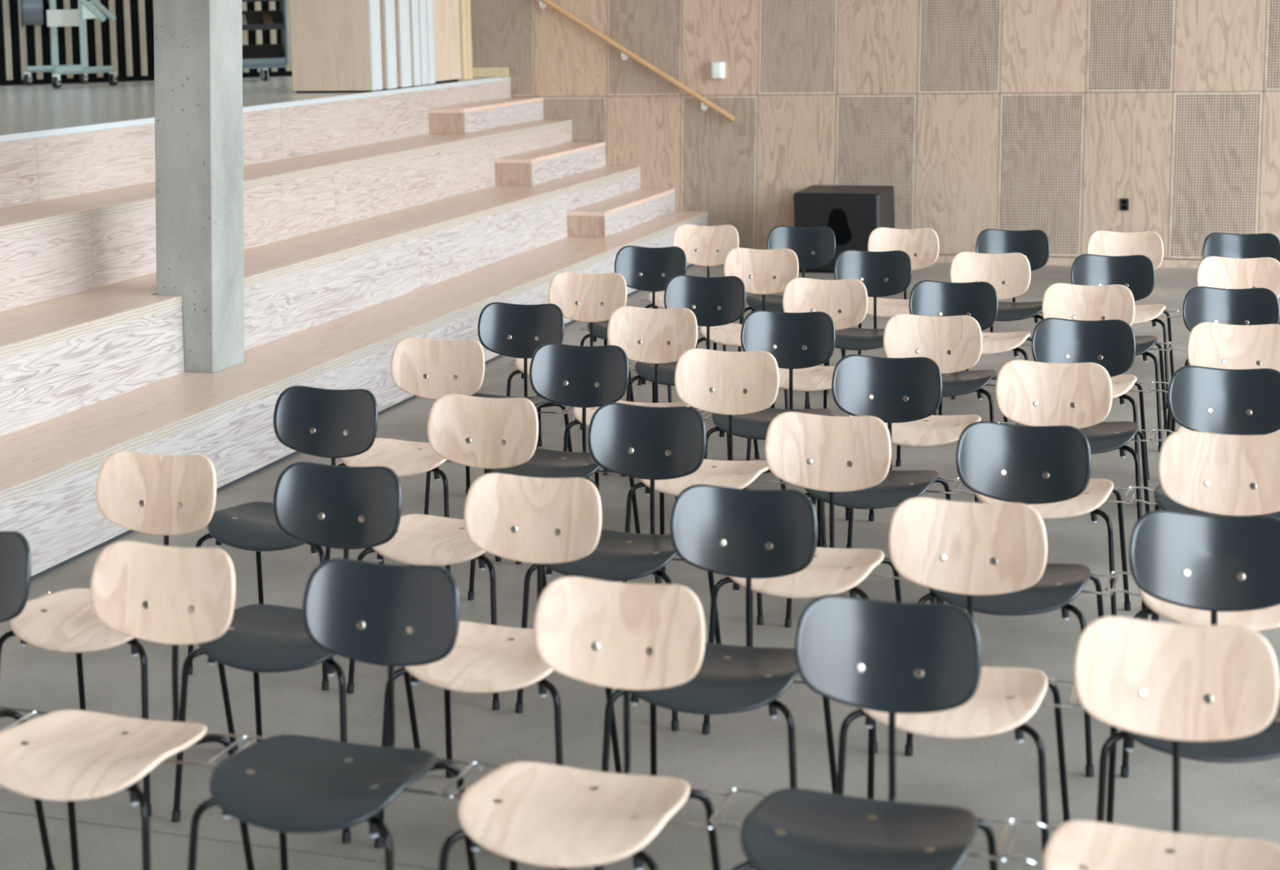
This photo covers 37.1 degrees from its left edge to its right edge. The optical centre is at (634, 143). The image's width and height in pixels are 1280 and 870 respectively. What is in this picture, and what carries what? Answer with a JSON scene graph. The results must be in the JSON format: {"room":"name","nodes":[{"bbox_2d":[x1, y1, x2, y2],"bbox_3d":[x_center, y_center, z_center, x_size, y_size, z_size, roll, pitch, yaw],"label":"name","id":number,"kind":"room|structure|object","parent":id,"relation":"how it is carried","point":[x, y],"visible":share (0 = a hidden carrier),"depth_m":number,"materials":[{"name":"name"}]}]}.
{"room":"assembly hall","nodes":[
{"label":"assembly hall","id":0,"kind":"room"},
{"bbox_2d":[0,0,292,85],"bbox_3d":[-4.556,-3.293,15.979,7.600,5.554,0.083,-3,4,-16],"label":"wall","id":1,"kind":"structure","parent":0,"point":[126,43],"depth_m":16.13,"materials":[{"name":"black wood"}]},
{"bbox_2d":[0,75,511,142],"bbox_3d":[-7.641,-0.009,11.460,10.208,0.175,20.800,0,4,19],"label":"floor","id":2,"kind":"structure","parent":0,"point":[23,108],"depth_m":12.59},
{"bbox_2d":[20,0,118,88],"bbox_3d":[-4.619,-1.272,15.487,0.576,1.600,1.317,-4,5,-31],"label":"trolley","id":3,"kind":"object","parent":2,"relation":"on","point":[32,11],"visible":1,"depth_m":15.31,"materials":[{"name":"grey metal"}]},
{"bbox_2d":[46,8,79,26],"bbox_3d":[-4.614,-1.016,15.387,0.235,0.135,0.140,-3,5,-23],"label":"tray","id":4,"kind":"object","parent":3,"relation":"on","point":[55,18],"depth_m":15.32,"materials":[{"name":"white"}]},
{"bbox_2d":[79,0,115,22],"bbox_3d":[-4.251,-1.066,15.101,0.222,0.206,0.208,0,4,19],"label":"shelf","id":5,"kind":"object","parent":3,"relation":"attached to","point":[93,9],"depth_m":15.07,"materials":[{"name":"grey"}]},
{"bbox_2d":[0,76,501,142],"bbox_3d":[-3.593,0.109,7.515,0.036,0.032,15.900,0,4,19],"label":"trim","id":6,"kind":"structure","parent":2,"relation":"attached to","point":[63,131],"depth_m":11.53,"materials":[{"name":"silver metal"}]},
{"bbox_2d":[241,0,288,80],"bbox_3d":[-3.182,-1.143,15.639,0.624,1.248,0.368,-3,4,-15],"label":"cart","id":7,"kind":"object","parent":2,"relation":"on","point":[262,56],"visible":0.55,"depth_m":15.59,"materials":[{"name":"grey metal"}]},
{"bbox_2d":[242,13,247,24],"bbox_3d":[-3.206,-1.008,15.560,0.070,0.103,0.192,-3,4,-15],"label":"book","id":8,"kind":"object","parent":7,"relation":"on","point":[244,20],"visible":0.32,"depth_m":15.54,"materials":[{"name":"beige paper"}]},
{"bbox_2d":[242,9,284,24],"bbox_3d":[-3.172,-1.018,15.624,0.570,0.147,0.311,-3,4,-15],"label":"shelf","id":9,"kind":"object","parent":7,"relation":"attached to","point":[252,17],"depth_m":15.68,"materials":[{"name":"grey metal"}]},
{"bbox_2d":[242,44,284,58],"bbox_3d":[-3.165,-0.738,15.645,0.570,0.147,0.311,-3,4,-15],"label":"shelf","id":10,"kind":"object","parent":7,"relation":"attached to","point":[255,51],"depth_m":15.70,"materials":[{"name":"grey metal"}]},
{"bbox_2d":[262,13,273,23],"bbox_3d":[-3.003,-1.017,15.615,0.070,0.103,0.192,-3,4,-15],"label":"book","id":11,"kind":"object","parent":7,"relation":"on","point":[267,17],"visible":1,"depth_m":15.61,"materials":[{"name":"brown paper"}]},
{"bbox_2d":[289,0,382,93],"bbox_3d":[-2.088,-2.151,12.998,0.610,3.600,0.150,0,4,19],"label":"wall","id":12,"kind":"structure","parent":2,"relation":"on","point":[336,44],"depth_m":13.03,"materials":[{"name":"brown wood"}]},
{"bbox_2d":[379,0,397,90],"bbox_3d":[-2.013,-2.169,13.220,0.610,3.600,0.150,0,4,19],"label":"wall","id":13,"kind":"structure","parent":2,"relation":"on","point":[387,7],"depth_m":13.20,"materials":[{"name":"white wood"}]},
{"bbox_2d":[394,0,411,88],"bbox_3d":[-1.941,-2.187,13.434,0.610,3.600,0.165,0,4,19],"label":"wall","id":14,"kind":"structure","parent":2,"relation":"on","point":[403,60],"depth_m":13.42,"materials":[{"name":"white wood"}]},
{"bbox_2d":[408,0,421,87],"bbox_3d":[-1.883,-2.201,13.605,0.610,3.600,0.115,0,4,19],"label":"wall","id":15,"kind":"structure","parent":2,"relation":"on","point":[413,4],"depth_m":13.61,"materials":[{"name":"white wood"}]},
{"bbox_2d":[417,0,428,86],"bbox_3d":[-1.842,-2.211,13.727,0.610,3.600,0.115,0,4,19],"label":"wall","id":16,"kind":"structure","parent":2,"relation":"on","point":[422,3],"depth_m":13.74,"materials":[{"name":"white wood"}]},
{"bbox_2d":[426,0,435,85],"bbox_3d":[-1.804,-2.220,13.841,0.610,3.600,0.105,0,4,19],"label":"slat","id":17,"kind":"structure","parent":2,"relation":"on","point":[429,15],"depth_m":13.86,"materials":[{"name":"white wood"}]},
{"bbox_2d":[432,0,461,84],"bbox_3d":[-1.479,-2.251,14.149,0.050,3.600,0.572,0,4,19],"label":"wall","id":18,"kind":"structure","parent":2,"relation":"on","point":[446,37],"depth_m":14.29,"materials":[{"name":"brown wood"}]},
{"bbox_2d":[457,0,472,79],"bbox_3d":[-1.375,-2.295,14.709,0.110,3.600,0.160,0,4,19],"label":"timber post","id":19,"kind":"object","parent":2,"relation":"on","point":[464,5],"visible":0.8,"depth_m":14.77,"materials":[{"name":"yellow wood"}]},
{"bbox_2d":[0,262,1279,869],"bbox_3d":[-2.644,1.839,4.375,24.200,0.200,22.300,0,4,19],"label":"floor","id":20,"kind":"structure","parent":0,"point":[996,776],"depth_m":5.36,"materials":[{"name":"grey concrete"}]},
{"bbox_2d":[0,531,55,869],"bbox_3d":[-1.657,1.324,4.329,0.572,0.789,0.552,0,4,19],"label":"chair","id":21,"kind":"object","parent":20,"relation":"on","point":[15,549],"visible":0.84,"depth_m":4.45,"materials":[{"name":"black wood"}]},
{"bbox_2d":[0,450,238,817],"bbox_3d":[-1.384,1.263,5.054,0.572,0.789,0.552,0,4,18],"label":"chair","id":22,"kind":"object","parent":20,"relation":"on","point":[159,495],"visible":0.68,"depth_m":5.20,"materials":[{"name":"brown wood"}]},
{"bbox_2d":[0,541,256,869],"bbox_3d":[-1.144,1.325,4.149,0.572,0.789,0.552,0,4,19],"label":"chair","id":23,"kind":"object","parent":20,"relation":"on","point":[174,596],"visible":0.99,"depth_m":4.23,"materials":[{"name":"brown wood"}]},
{"bbox_2d":[153,0,244,373],"bbox_3d":[-1.972,-2.087,8.561,0.555,6.986,0.280,0,4,19],"label":"concrete column","id":24,"kind":"structure","parent":20,"relation":"on","point":[198,43],"depth_m":8.64,"materials":[{"name":"grey concrete"}]},
{"bbox_2d":[187,385,383,690],"bbox_3d":[-1.066,1.192,5.914,0.572,0.789,0.552,0,5,20],"label":"chair","id":25,"kind":"object","parent":20,"relation":"on","point":[333,424],"visible":0.7,"depth_m":6.07,"materials":[{"name":"black wood"}]},
{"bbox_2d":[171,462,420,844],"bbox_3d":[-0.861,1.264,4.876,0.572,0.789,0.552,0,4,18],"label":"chair","id":26,"kind":"object","parent":20,"relation":"on","point":[344,508],"visible":0.66,"depth_m":5.00,"materials":[{"name":"black wood"}]},
{"bbox_2d":[187,558,484,869],"bbox_3d":[-0.627,1.325,3.970,0.572,0.789,0.552,0,4,19],"label":"chair","id":27,"kind":"object","parent":20,"relation":"on","point":[392,616],"visible":1,"depth_m":4.03,"materials":[{"name":"black wood"}]},
{"bbox_2d":[0,80,707,580],"bbox_3d":[-2.776,0.817,7.402,1.639,1.395,16.096,0,4,19],"label":"seating","id":28,"kind":"object","parent":20,"relation":"on","point":[371,224],"visible":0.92,"depth_m":9.77,"materials":[{"name":"white wood"}]},
{"bbox_2d":[324,337,501,573],"bbox_3d":[-0.794,1.121,6.768,0.572,0.789,0.552,0,4,19],"label":"chair","id":29,"kind":"object","parent":20,"relation":"on","point":[426,368],"visible":0.67,"depth_m":6.92,"materials":[{"name":"brown wood"}]},
{"bbox_2d":[346,394,546,710],"bbox_3d":[-0.550,1.193,5.722,0.572,0.789,0.552,0,5,20],"label":"chair","id":30,"kind":"object","parent":20,"relation":"on","point":[476,432],"visible":0.69,"depth_m":5.86,"materials":[{"name":"brown wood"}]},
{"bbox_2d":[374,472,622,869],"bbox_3d":[-0.335,1.264,4.704,0.572,0.789,0.552,0,4,18],"label":"chair","id":31,"kind":"object","parent":20,"relation":"on","point":[539,521],"visible":0.71,"depth_m":4.84,"materials":[{"name":"brown wood"}]},
{"bbox_2d":[423,302,573,515],"bbox_3d":[-0.535,1.058,7.545,0.572,0.789,0.552,0,4,18],"label":"chair","id":32,"kind":"object","parent":20,"relation":"on","point":[505,329],"visible":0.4,"depth_m":7.74,"materials":[{"name":"black wood"}]},
{"bbox_2d":[467,342,640,599],"bbox_3d":[-0.274,1.123,6.578,0.572,0.789,0.552,0,4,19],"label":"chair","id":33,"kind":"object","parent":20,"relation":"on","point":[584,377],"visible":0.67,"depth_m":6.74,"materials":[{"name":"black wood"}]},
{"bbox_2d":[506,271,635,475],"bbox_3d":[-0.287,0.989,8.385,0.572,0.789,0.552,0,4,19],"label":"chair","id":34,"kind":"object","parent":20,"relation":"on","point":[581,297],"visible":0.47,"depth_m":8.57,"materials":[{"name":"brown wood"}]},
{"bbox_2d":[438,576,735,869],"bbox_3d":[-0.110,1.326,3.795,0.572,0.789,0.552,0,4,19],"label":"chair","id":35,"kind":"object","parent":20,"relation":"on","point":[626,637],"visible":1,"depth_m":3.85,"materials":[{"name":"brown wood"}]},
{"bbox_2d":[515,402,721,731],"bbox_3d":[-0.045,1.195,5.536,0.572,0.789,0.552,0,5,20],"label":"chair","id":36,"kind":"object","parent":20,"relation":"on","point":[651,443],"visible":0.71,"depth_m":5.67,"materials":[{"name":"black wood"}]},
{"bbox_2d":[561,306,712,500],"bbox_3d":[-0.005,1.058,7.364,0.572,0.789,0.552,0,4,18],"label":"chair","id":37,"kind":"object","parent":20,"relation":"on","point":[655,336],"visible":0.52,"depth_m":7.55,"materials":[{"name":"brown wood"}]},
{"bbox_2d":[575,245,699,420],"bbox_3d":[0.003,0.918,9.249,0.572,0.789,0.552,0,4,18],"label":"chair","id":38,"kind":"object","parent":20,"relation":"on","point":[642,268],"visible":0.47,"depth_m":9.44,"materials":[{"name":"black wood"}]},
{"bbox_2d":[621,275,759,476],"bbox_3d":[0.231,0.991,8.198,0.572,0.789,0.552,0,4,19],"label":"chair","id":39,"kind":"object","parent":20,"relation":"on","point":[714,301],"visible":0.62,"depth_m":8.37,"materials":[{"name":"black wood"}]},
{"bbox_2d":[637,224,743,385],"bbox_3d":[0.305,0.847,10.102,0.572,0.789,0.552,0,4,19],"label":"chair","id":40,"kind":"object","parent":20,"relation":"on","point":[702,246],"visible":0.48,"depth_m":10.29,"materials":[{"name":"brown wood"}]},
{"bbox_2d":[622,348,787,625],"bbox_3d":[0.239,1.124,6.403,0.572,0.789,0.552,0,4,19],"label":"chair","id":41,"kind":"object","parent":20,"relation":"on","point":[731,384],"visible":0.66,"depth_m":6.57,"materials":[{"name":"brown wood"}]},
{"bbox_2d":[594,484,836,869],"bbox_3d":[0.193,1.263,4.536,0.572,0.789,0.552,0,4,18],"label":"chair","id":42,"kind":"object","parent":20,"relation":"on","point":[748,535],"visible":0.71,"depth_m":4.67,"materials":[{"name":"black wood"}]},
{"bbox_2d":[689,247,810,408],"bbox_3d":[0.537,0.918,9.071,0.572,0.789,0.552,0,4,18],"label":"chair","id":43,"kind":"object","parent":20,"relation":"on","point":[762,272],"visible":0.59,"depth_m":9.24,"materials":[{"name":"brown wood"}]},
{"bbox_2d":[701,310,848,547],"bbox_3d":[0.516,1.058,7.191,0.572,0.789,0.552,0,4,18],"label":"chair","id":44,"kind":"object","parent":20,"relation":"on","point":[796,340],"visible":0.65,"depth_m":7.36,"materials":[{"name":"black wood"}]},
{"bbox_2d":[737,226,842,394],"bbox_3d":[0.803,0.848,9.926,0.572,0.789,0.552,0,4,19],"label":"chair","id":45,"kind":"object","parent":20,"relation":"on","point":[815,246],"visible":0.55,"depth_m":10.09,"materials":[{"name":"black wood"}]},
{"bbox_2d":[702,411,904,753],"bbox_3d":[0.476,1.196,5.348,0.572,0.789,0.552,0,5,20],"label":"chair","id":46,"kind":"object","parent":20,"relation":"on","point":[824,453],"visible":0.7,"depth_m":5.49,"materials":[{"name":"brown wood"}]},
{"bbox_2d":[746,277,867,461],"bbox_3d":[0.741,0.991,8.025,0.572,0.789,0.552,0,4,19],"label":"chair","id":47,"kind":"object","parent":20,"relation":"on","point":[845,300],"visible":0.53,"depth_m":8.18,"materials":[{"name":"brown wood"}]},
{"bbox_2d":[793,185,894,272],"bbox_3d":[1.548,0.625,14.048,0.630,0.585,0.604,0,4,19],"label":"subwoofer","id":48,"kind":"object","parent":20,"relation":"on","point":[852,212],"visible":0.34,"depth_m":13.77,"materials":[{"name":"black"}]},
{"bbox_2d":[804,249,911,408],"bbox_3d":[1.058,0.918,8.903,0.572,0.789,0.552,0,4,18],"label":"chair","id":49,"kind":"object","parent":20,"relation":"on","point":[882,273],"visible":0.62,"depth_m":9.07,"materials":[{"name":"black wood"}]},
{"bbox_2d":[709,595,1018,869],"bbox_3d":[0.425,1.325,3.629,0.572,0.789,0.552,0,4,19],"label":"chair","id":50,"kind":"object","parent":20,"relation":"on","point":[891,658],"visible":1,"depth_m":3.74,"materials":[{"name":"black wood"}]},
{"bbox_2d":[782,354,962,627],"bbox_3d":[0.766,1.125,6.220,0.572,0.789,0.552,0,4,19],"label":"chair","id":51,"kind":"object","parent":20,"relation":"on","point":[891,390],"visible":0.65,"depth_m":6.38,"materials":[{"name":"black wood"}]},
{"bbox_2d":[842,226,939,357],"bbox_3d":[1.320,0.849,9.751,0.572,0.789,0.552,0,4,19],"label":"chair","id":52,"kind":"object","parent":20,"relation":"on","point":[922,246],"visible":0.42,"depth_m":9.91,"materials":[{"name":"brown wood"}]},
{"bbox_2d":[846,313,982,548],"bbox_3d":[1.047,1.058,7.024,0.572,0.789,0.552,0,4,18],"label":"chair","id":53,"kind":"object","parent":20,"relation":"on","point":[955,343],"visible":0.63,"depth_m":7.18,"materials":[{"name":"brown wood"}]},
{"bbox_2d":[895,280,1008,466],"bbox_3d":[1.264,0.991,7.859,0.572,0.789,0.552,0,4,19],"label":"chair","id":54,"kind":"object","parent":20,"relation":"on","point":[978,300],"visible":0.51,"depth_m":8.02,"materials":[{"name":"black wood"}]},
{"bbox_2d":[835,497,1076,854],"bbox_3d":[0.714,1.264,4.364,0.572,0.789,0.552,0,4,18],"label":"chair","id":55,"kind":"object","parent":20,"relation":"on","point":[970,549],"visible":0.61,"depth_m":4.51,"materials":[{"name":"brown wood"}]},
{"bbox_2d":[937,251,1031,415],"bbox_3d":[1.581,0.919,8.726,0.572,0.789,0.552,0,4,18],"label":"chair","id":56,"kind":"object","parent":20,"relation":"on","point":[1009,273],"visible":0.66,"depth_m":8.89,"materials":[{"name":"brown wood"}]},
{"bbox_2d":[951,228,1049,399],"bbox_3d":[1.853,0.849,9.576,0.572,0.789,0.552,0,4,19],"label":"chair","id":57,"kind":"object","parent":20,"relation":"on","point":[1034,244],"visible":0.53,"depth_m":9.72,"materials":[{"name":"black wood"}]},
{"bbox_2d":[898,421,1118,777],"bbox_3d":[1.003,1.197,5.164,0.572,0.789,0.552,0,5,20],"label":"chair","id":58,"kind":"object","parent":20,"relation":"on","point":[1027,465],"visible":0.65,"depth_m":5.31,"materials":[{"name":"black wood"}]},
{"bbox_2d":[948,360,1136,616],"bbox_3d":[1.288,1.124,6.055,0.572,0.789,0.552,0,4,19],"label":"chair","id":59,"kind":"object","parent":20,"relation":"on","point":[1028,393],"visible":0.62,"depth_m":6.21,"materials":[{"name":"brown wood"}]},
{"bbox_2d":[997,317,1157,520],"bbox_3d":[1.576,1.058,6.853,0.572,0.789,0.552,0,4,18],"label":"chair","id":60,"kind":"object","parent":20,"relation":"on","point":[1110,344],"visible":0.56,"depth_m":7.01,"materials":[{"name":"black wood"}]},
{"bbox_2d":[1041,283,1153,506],"bbox_3d":[1.791,0.990,7.692,0.572,0.789,0.552,0,4,19],"label":"chair","id":61,"kind":"object","parent":20,"relation":"on","point":[1060,300],"visible":0.44,"depth_m":7.86,"materials":[{"name":"brown wood"}]},
{"bbox_2d":[1071,253,1172,452],"bbox_3d":[2.109,0.919,8.551,0.572,0.789,0.552,0,4,18],"label":"chair","id":62,"kind":"object","parent":20,"relation":"on","point":[1136,273],"visible":0.45,"depth_m":8.71,"materials":[{"name":"black wood"}]},
{"bbox_2d":[1086,230,1179,408],"bbox_3d":[2.381,0.850,9.396,0.572,0.789,0.552,0,4,19],"label":"chair","id":63,"kind":"object","parent":20,"relation":"on","point":[1149,244],"visible":0.44,"depth_m":9.54,"materials":[{"name":"brown wood"}]},
{"bbox_2d":[995,616,1279,869],"bbox_3d":[0.947,1.325,3.455,0.572,0.789,0.552,0,4,19],"label":"chair","id":64,"kind":"object","parent":20,"relation":"on","point":[1177,682],"visible":1,"depth_m":3.62,"materials":[{"name":"brown wood"}]},
{"bbox_2d":[1068,510,1279,823],"bbox_3d":[1.250,1.263,4.200,0.572,0.789,0.552,0,4,18],"label":"chair","id":65,"kind":"object","parent":20,"relation":"on","point":[1211,563],"visible":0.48,"depth_m":4.38,"materials":[{"name":"black wood"}]},
{"bbox_2d":[1104,430,1279,777],"bbox_3d":[1.527,1.197,4.995,0.572,0.789,0.552,0,5,20],"label":"chair","id":66,"kind":"object","parent":20,"relation":"on","point":[1221,474],"visible":0.58,"depth_m":5.18,"materials":[{"name":"brown wood"}]},
{"bbox_2d":[1124,365,1279,620],"bbox_3d":[1.809,1.124,5.889,0.572,0.789,0.552,0,4,19],"label":"chair","id":67,"kind":"object","parent":20,"relation":"on","point":[1228,402],"visible":0.48,"depth_m":6.08,"materials":[{"name":"black wood"}]},
{"bbox_2d":[1148,286,1279,437],"bbox_3d":[2.324,0.991,7.513,0.572,0.789,0.552,0,4,19],"label":"chair","id":68,"kind":"object","parent":20,"relation":"on","point":[1250,306],"visible":0.37,"depth_m":7.71,"materials":[{"name":"black wood"}]},
{"bbox_2d":[1149,322,1279,441],"bbox_3d":[2.101,1.058,6.679,0.572,0.789,0.552,0,4,18],"label":"chair","id":69,"kind":"object","parent":20,"relation":"on","point":[1210,344],"visible":0.37,"depth_m":6.88,"materials":[{"name":"brown wood"}]},
{"bbox_2d":[1166,256,1279,366],"bbox_3d":[2.635,0.919,8.374,0.572,0.789,0.552,0,4,18],"label":"chair","id":70,"kind":"object","parent":20,"relation":"on","point":[1216,272],"visible":0.34,"depth_m":8.57,"materials":[{"name":"brown wood"}]},
{"bbox_2d":[1174,232,1279,324],"bbox_3d":[2.909,0.850,9.214,0.572,0.789,0.552,0,4,19],"label":"chair","id":71,"kind":"object","parent":20,"relation":"on","point":[1215,244],"visible":0.28,"depth_m":9.41,"materials":[{"name":"black wood"}]},
{"bbox_2d":[470,0,1279,259],"bbox_3d":[5.404,-2.611,13.047,14.480,7.000,0.300,0,4,19],"label":"wall","id":72,"kind":"structure","parent":0,"point":[979,116],"depth_m":14.15,"materials":[{"name":"brown wood"}]},
{"bbox_2d":[472,66,509,76],"bbox_3d":[-1.218,-0.574,15.273,0.450,0.073,0.018,0,4,19],"label":"baseboard","id":73,"kind":"structure","parent":72,"relation":"attached to","point":[477,72],"depth_m":15.24,"materials":[{"name":"yellow wood"}]},
{"bbox_2d":[538,0,736,122],"bbox_3d":[-0.226,-0.827,14.884,2.102,1.326,0.086,0,4,19],"label":"handrail","id":74,"kind":"object","parent":72,"relation":"attached to","point":[707,103],"visible":1,"depth_m":14.77,"materials":[{"name":"brown wood"}]},
{"bbox_2d":[711,62,725,78],"bbox_3d":[0.638,-0.565,14.622,0.103,0.124,0.070,0,4,19],"label":"wall dispenser","id":75,"kind":"object","parent":72,"relation":"attached to","point":[717,68],"visible":1,"depth_m":14.59,"materials":[{"name":"white plastic"}]},
{"bbox_2d":[934,254,1202,268],"bbox_3d":[6.443,0.861,12.834,12.370,0.058,0.028,0,4,19],"label":"baseboard","id":76,"kind":"structure","parent":72,"relation":"attached to","point":[1166,263],"depth_m":13.91,"materials":[{"name":"brown wood"}]},
{"bbox_2d":[1120,198,1128,210],"bbox_3d":[3.534,0.437,13.758,0.062,0.087,0.016,0,4,19],"label":"wall socket","id":77,"kind":"object","parent":72,"relation":"attached to","point":[1124,202],"visible":1,"depth_m":13.75,"materials":[{"name":"black plastic"}]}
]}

